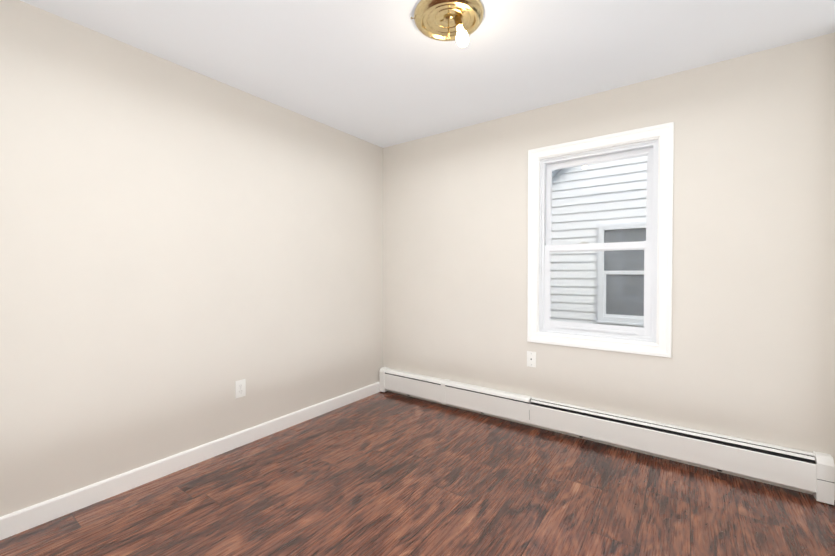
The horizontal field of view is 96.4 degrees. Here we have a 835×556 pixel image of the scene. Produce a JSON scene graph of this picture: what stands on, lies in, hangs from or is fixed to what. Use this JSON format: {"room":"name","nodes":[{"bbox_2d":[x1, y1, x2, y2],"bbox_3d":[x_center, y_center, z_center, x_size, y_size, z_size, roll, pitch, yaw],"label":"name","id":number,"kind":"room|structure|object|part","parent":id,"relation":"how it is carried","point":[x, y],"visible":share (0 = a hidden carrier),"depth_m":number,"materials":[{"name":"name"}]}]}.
{"room":"empty bedroom","nodes":[
{"label":"empty bedroom","id":0,"kind":"room"},
{"bbox_2d":[0,0,382,516],"bbox_3d":[-1.396,-0.061,2.373,0.150,2.400,3.700,1,1,36],"label":"wall","id":1,"kind":"structure","parent":0,"point":[183,250],"depth_m":2.12,"materials":[{"name":"beige paint"}]},
{"bbox_2d":[0,382,380,539],"bbox_3d":[-1.329,1.091,2.344,0.014,0.098,3.400,1,1,36],"label":"baseboard","id":2,"kind":"structure","parent":1,"relation":"attached to","point":[21,520],"depth_m":2.11,"materials":[{"name":"white paint"}]},
{"bbox_2d":[235,379,245,398],"bbox_3d":[-1.197,0.749,2.527,0.007,0.115,0.070,1,1,36],"label":"outlet","id":3,"kind":"object","parent":1,"relation":"attached to","point":[240,388],"visible":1,"depth_m":2.52,"materials":[{"name":"white plastic"}]},
{"bbox_2d":[0,391,834,555],"bbox_3d":[-0.058,1.216,1.429,3.450,0.120,3.700,1,1,36],"label":"floor","id":4,"kind":"structure","parent":0,"point":[387,473],"depth_m":1.90,"materials":[{"name":"laminate"}]},
{"bbox_2d":[20,0,834,147],"bbox_3d":[-0.058,-1.304,1.386,3.450,0.120,3.700,1,1,36],"label":"ceiling","id":5,"kind":"structure","parent":0,"point":[383,73],"depth_m":2.02,"materials":[{"name":"white paint"}]},
{"bbox_2d":[411,0,483,46],"bbox_3d":[0.154,-1.179,1.785,0.337,0.144,0.344,1,1,36],"label":"ceiling light","id":6,"kind":"object","parent":5,"relation":"attached to","point":[459,21],"visible":0.98,"depth_m":1.76,"materials":[{"name":"gold metal"}]},
{"bbox_3d":[0.215,-1.155,1.782,0.061,0.096,0.060,1,1,36],"label":"flush mount ceiling light bulb","id":7,"kind":"part","parent":6,"relation":"part of","materials":[{"name":"white glass"}]},
{"bbox_2d":[383,32,834,499],"bbox_3d":[0.981,-0.069,2.846,3.150,2.400,0.150,1,1,36],"label":"wall","id":8,"kind":"structure","parent":0,"point":[752,358],"depth_m":2.27,"materials":[{"name":"beige paint"}]},
{"bbox_2d":[527,351,535,366],"bbox_3d":[0.867,0.619,2.842,0.070,0.115,0.007,1,1,36],"label":"outlet","id":9,"kind":"object","parent":8,"relation":"attached to","point":[531,359],"visible":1,"depth_m":2.84,"materials":[{"name":"white plastic"}]},
{"bbox_2d":[527,122,673,357],"bbox_3d":[1.258,-0.238,2.644,0.910,1.455,0.189,1,1,36],"label":"double-hung window","id":10,"kind":"structure","parent":8,"relation":"in","point":[647,332],"depth_m":2.55,"materials":[{"name":"white paint"}]},
{"bbox_2d":[379,367,834,504],"bbox_3d":[0.883,1.012,2.794,3.042,0.228,0.078,1,1,36],"label":"heater","id":11,"kind":"object","parent":8,"relation":"attached to","point":[814,472],"visible":1,"depth_m":2.37,"materials":[{"name":"white metal"}]},
{"label":"outside","id":12,"kind":"structure","parent":0,"visible":0},
{"bbox_2d":[550,156,646,326],"bbox_3d":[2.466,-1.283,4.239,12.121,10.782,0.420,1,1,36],"label":"window glass","id":13,"kind":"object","parent":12,"point":[603,219],"depth_m":4.40,"materials":[{"name":"clear glass"}]}
]}

